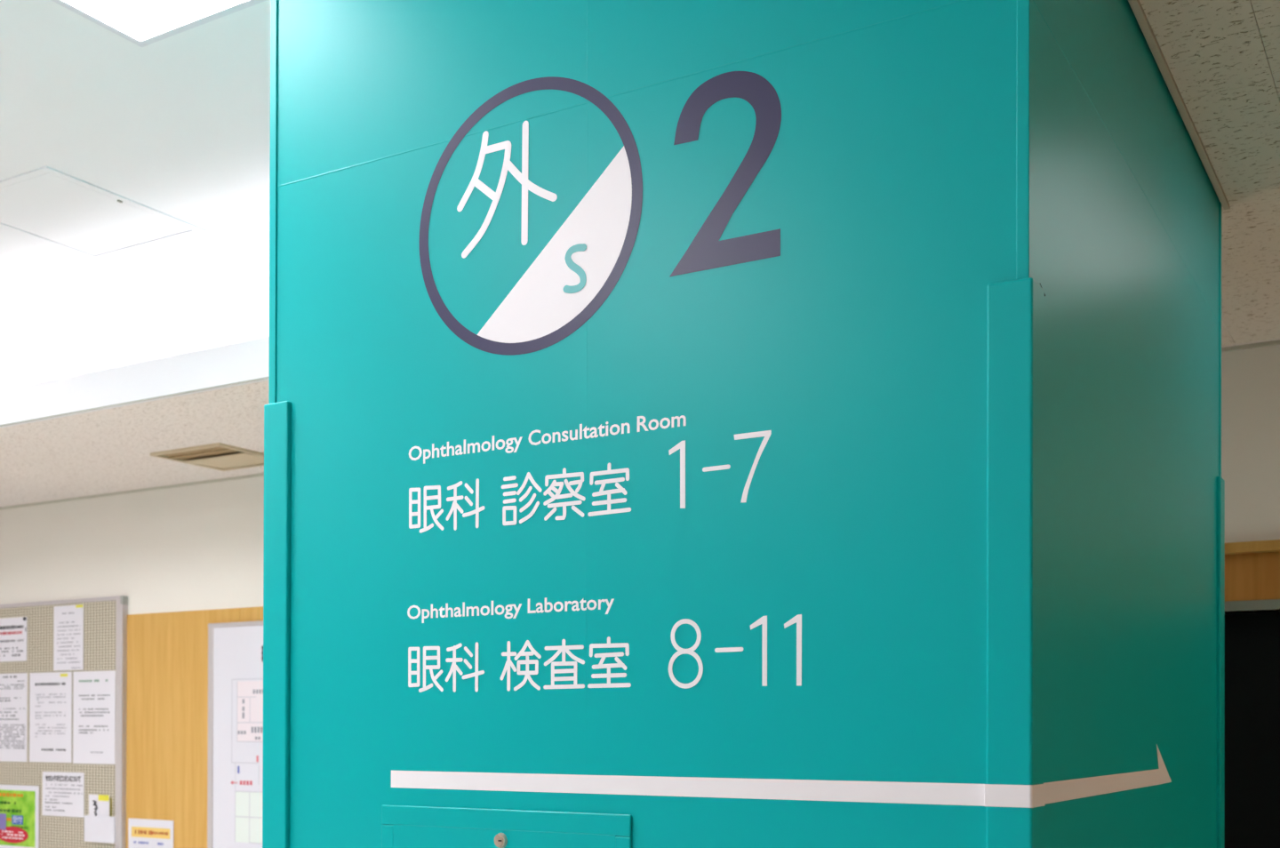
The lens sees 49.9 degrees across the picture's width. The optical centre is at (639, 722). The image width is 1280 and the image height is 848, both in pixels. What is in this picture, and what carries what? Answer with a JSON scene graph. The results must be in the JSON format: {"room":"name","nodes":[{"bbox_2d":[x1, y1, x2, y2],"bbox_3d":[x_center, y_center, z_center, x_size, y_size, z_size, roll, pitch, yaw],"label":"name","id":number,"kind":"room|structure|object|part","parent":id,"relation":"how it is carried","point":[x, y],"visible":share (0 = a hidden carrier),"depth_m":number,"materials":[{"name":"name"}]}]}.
{"room":"hospital corridor","nodes":[
{"label":"hospital corridor","id":0,"kind":"room"},
{"bbox_2d":[0,0,270,367],"bbox_3d":[-3.588,-1.699,3.057,7.750,0.050,6.550,0,0,31],"label":"ceiling","id":1,"kind":"structure","parent":0,"point":[178,125],"depth_m":4.06,"materials":[{"name":"white paint"}]},
{"bbox_2d":[0,165,206,260],"bbox_3d":[-1.857,-1.657,4.508,0.562,0.011,0.608,0,0,31],"label":"ceiling hatch","id":2,"kind":"object","parent":1,"relation":"attached to","point":[45,204],"visible":1,"depth_m":4.51,"materials":[{"name":"white paint"}]},
{"bbox_2d":[51,0,266,47],"bbox_3d":[-1.268,-1.664,2.679,0.624,0.013,1.229,0,0,31],"label":"recessed light","id":3,"kind":"object","parent":1,"relation":"in","point":[142,23],"visible":1,"depth_m":3.21,"materials":[{"name":"white plastic"}]},
{"bbox_2d":[66,0,241,39],"bbox_3d":[-1.268,-1.667,2.679,0.580,0.006,1.185,0,0,31],"label":"diffuser","id":4,"kind":"object","parent":3,"relation":"attached to","point":[127,19],"depth_m":3.21,"materials":[{"name":"white plastic"}]},
{"bbox_2d":[0,344,1279,847],"bbox_3d":[0.130,0.178,5.422,13.600,2.700,0.206,0,0,31],"label":"wall","id":5,"kind":"structure","parent":0,"point":[185,559],"depth_m":6.72,"materials":[{"name":"white paint"}]},
{"bbox_2d":[0,595,127,847],"bbox_3d":[-3.278,0.169,7.329,1.592,1.620,0.036,0,0,31],"label":"notice board","id":6,"kind":"object","parent":5,"relation":"attached to","point":[105,619],"visible":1,"depth_m":7.06,"materials":[{"name":"beige fabric"}]},
{"bbox_2d":[0,616,27,662],"bbox_3d":[-3.443,-0.448,7.414,0.421,0.235,0.018,0,0,31],"label":"paper notice","id":7,"kind":"object","parent":6,"relation":"attached to","point":[12,630],"visible":1,"depth_m":7.37,"materials":[{"name":"white paper"}]},
{"bbox_2d":[0,672,27,761],"bbox_3d":[-3.405,-0.029,7.394,0.347,0.474,0.003,0,0,31],"label":"paper notice","id":8,"kind":"object","parent":6,"relation":"attached to","point":[13,687],"visible":1,"depth_m":7.37,"materials":[{"name":"white paper"}]},
{"bbox_2d":[0,784,39,847],"bbox_3d":[-3.450,0.505,7.416,0.647,0.346,0.005,0,0,31],"label":"poster","id":9,"kind":"object","parent":6,"relation":"attached to","point":[19,804],"visible":1,"depth_m":7.33,"materials":[{"name":"green paper"}]},
{"bbox_2d":[29,672,71,762],"bbox_3d":[-3.091,-0.030,7.206,0.347,0.472,0.003,0,0,31],"label":"paper notice","id":10,"kind":"object","parent":6,"relation":"attached to","point":[50,692],"visible":1,"depth_m":7.21,"materials":[{"name":"white paper"}]},
{"bbox_3d":[-3.276,-0.630,7.334,1.591,0.021,0.035,0,0,31],"label":"frame rail","id":11,"kind":"part","parent":6,"relation":"part of","materials":[{"name":"silver metal"}]},
{"bbox_2d":[42,771,84,817],"bbox_3d":[-3.001,0.371,7.149,0.337,0.231,0.003,0,0,31],"label":"paper notice","id":12,"kind":"object","parent":6,"relation":"attached to","point":[63,793],"visible":1,"depth_m":7.15,"materials":[{"name":"white paper"}]},
{"bbox_2d":[53,604,83,671],"bbox_3d":[-2.966,-0.442,7.134,0.239,0.337,0.004,0,0,31],"label":"paper notice","id":13,"kind":"object","parent":6,"relation":"attached to","point":[68,620],"visible":1,"depth_m":7.13,"materials":[{"name":"white paper"}]},
{"bbox_2d":[72,670,115,764],"bbox_3d":[-2.791,-0.028,7.027,0.330,0.475,0.003,0,0,31],"label":"paper notice","id":14,"kind":"object","parent":6,"relation":"attached to","point":[93,692],"visible":1,"depth_m":7.03,"materials":[{"name":"white paper"}]},
{"bbox_2d":[84,815,115,843],"bbox_3d":[-2.746,0.540,6.988,0.231,0.135,0.014,0,0,31],"label":"pocket","id":15,"kind":"object","parent":6,"relation":"attached to","point":[97,828],"visible":1,"depth_m":6.98,"materials":[{"name":"white paper"}]},
{"bbox_2d":[88,794,109,815],"bbox_3d":[-2.753,0.467,6.995,0.160,0.203,0.004,0,0,31],"label":"leaflet","id":16,"kind":"object","parent":15,"relation":"in","point":[99,804],"visible":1,"depth_m":7.00,"materials":[{"name":"white paper"}]},
{"bbox_2d":[128,818,173,847],"bbox_3d":[-2.432,0.614,6.828,0.332,0.269,0.005,0,0,31],"label":"paper notice","id":17,"kind":"object","parent":5,"relation":"attached to","point":[142,833],"visible":1,"depth_m":6.83,"materials":[{"name":"white paper"}]},
{"bbox_2d":[135,829,167,835],"bbox_3d":[-2.427,0.545,6.826,0.242,0.020,0.001,0,0,31],"label":"print","id":18,"kind":"object","parent":17,"relation":"attached to","point":[138,832],"depth_m":6.83,"materials":[{"name":"orange"}]},
{"bbox_3d":[-2.288,0.451,6.753,0.902,1.994,0.008,0,0,31],"label":"wood panel","id":19,"kind":"part","parent":5,"relation":"part of","materials":[{"name":"beige wood"}]},
{"bbox_2d":[207,620,263,847],"bbox_3d":[-1.538,0.215,6.288,1.253,1.386,0.020,0,0,31],"label":"board","id":20,"kind":"object","parent":5,"relation":"attached to","point":[235,649],"visible":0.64,"depth_m":6.51,"materials":[{"name":"white plastic"}]},
{"bbox_3d":[-1.536,-0.467,6.292,1.253,0.022,0.020,0,0,31],"label":"frame rail","id":21,"kind":"part","parent":20,"relation":"part of","materials":[{"name":"silver metal"}]},
{"bbox_3d":[-1.511,0.451,6.288,0.902,1.994,0.008,0,0,31],"label":"wood panel","id":22,"kind":"part","parent":5,"relation":"part of","materials":[{"name":"beige wood"}]},
{"bbox_2d":[0,339,1279,510],"bbox_3d":[0.081,-1.167,5.340,13.600,0.012,0.012,0,0,31],"label":"trim","id":23,"kind":"structure","parent":5,"relation":"attached to","point":[1273,342],"depth_m":6.72,"materials":[{"name":"beige"}]},
{"bbox_2d":[1224,599,1279,847],"bbox_3d":[2.038,0.574,4.227,2.600,1.906,0.132,0,0,31],"label":"door","id":24,"kind":"structure","parent":5,"relation":"in","point":[1252,639],"depth_m":4.33,"materials":[{"name":"grey metal"}]},
{"bbox_2d":[1224,539,1279,554],"bbox_3d":[3.322,-0.542,3.375,6.000,0.032,0.045,0,0,31],"label":"trim","id":25,"kind":"structure","parent":5,"relation":"attached to","point":[1272,545],"depth_m":4.22,"materials":[{"name":"brown wood"}]},
{"bbox_3d":[2.056,-0.461,4.157,0.997,0.164,0.008,0,0,31],"label":"wood panel","id":26,"kind":"part","parent":5,"relation":"part of","materials":[{"name":"brown wood"}]},
{"bbox_2d":[0,0,1279,507],"bbox_3d":[-2.659,-1.216,0.765,13.600,0.034,11.078,0,0,31],"label":"ceiling","id":27,"kind":"structure","parent":0,"point":[1222,57],"depth_m":3.68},
{"bbox_2d":[0,309,269,390],"bbox_3d":[-1.800,-1.431,5.703,8.000,0.450,0.030,0,0,31],"label":"ceiling light","id":28,"kind":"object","parent":27,"relation":"attached to","point":[253,325],"depth_m":5.89,"materials":[{"name":"white paint"}]},
{"bbox_2d":[0,336,269,428],"bbox_3d":[-2.100,-1.248,5.201,8.000,0.140,0.030,0,0,31],"label":"trim","id":29,"kind":"structure","parent":27,"relation":"attached to","point":[247,360],"depth_m":5.02,"materials":[{"name":"white paint"}]},
{"bbox_2d":[0,376,268,426],"bbox_3d":[-2.686,-1.177,5.533,6.655,0.004,0.005,0,0,31],"label":"trim","id":30,"kind":"structure","parent":29,"relation":"attached to","point":[265,377],"depth_m":5.02,"materials":[{"name":"grey metal"}]},
{"bbox_2d":[150,442,263,471],"bbox_3d":[-1.843,-1.167,6.050,0.430,0.017,0.415,0,0,31],"label":"ceiling vent","id":31,"kind":"object","parent":27,"relation":"in","point":[219,456],"visible":0.8,"depth_m":6.01,"materials":[{"name":"beige metal"}]},
{"bbox_3d":[-1.900,-1.169,5.954,0.394,0.008,0.015,0,0,31],"label":"rail","id":32,"kind":"part","parent":31,"relation":"part of","materials":[{"name":"beige metal"}]},
{"bbox_3d":[-1.805,-1.164,6.105,0.378,0.013,0.233,0,0,31],"label":"plate","id":33,"kind":"part","parent":31,"relation":"part of","materials":[{"name":"beige metal"}]},
{"bbox_2d":[1128,0,1230,209],"bbox_3d":[0.916,-1.181,2.428,0.012,0.011,1.645,0,0,31],"label":"trim","id":34,"kind":"structure","parent":27,"relation":"attached to","point":[1136,6],"depth_m":2.58,"materials":[{"name":"beige metal"}]},
{"bbox_3d":[-2.641,1.547,0.794,13.600,0.100,11.178,0,0,31],"label":"floor","id":35,"kind":"structure","parent":0,"visible":0},
{"bbox_2d":[262,0,1224,847],"bbox_3d":[0.331,-0.075,2.772,1.352,3.180,1.631,0,0,31],"label":"pillar","id":36,"kind":"structure","parent":35,"relation":"on","point":[687,423],"depth_m":2.05,"materials":[{"name":"teal paint"}]},
{"bbox_3d":[-0.222,0.416,2.161,0.433,0.496,0.005,0,0,31],"label":"panel door","id":37,"kind":"part","parent":36,"relation":"part of","materials":[{"name":"teal paint"}]},
{"bbox_3d":[-0.222,0.413,2.161,0.485,0.554,0.006,0,0,31],"label":"service panel","id":38,"kind":"part","parent":36,"relation":"part of","materials":[{"name":"teal paint"}]}
]}

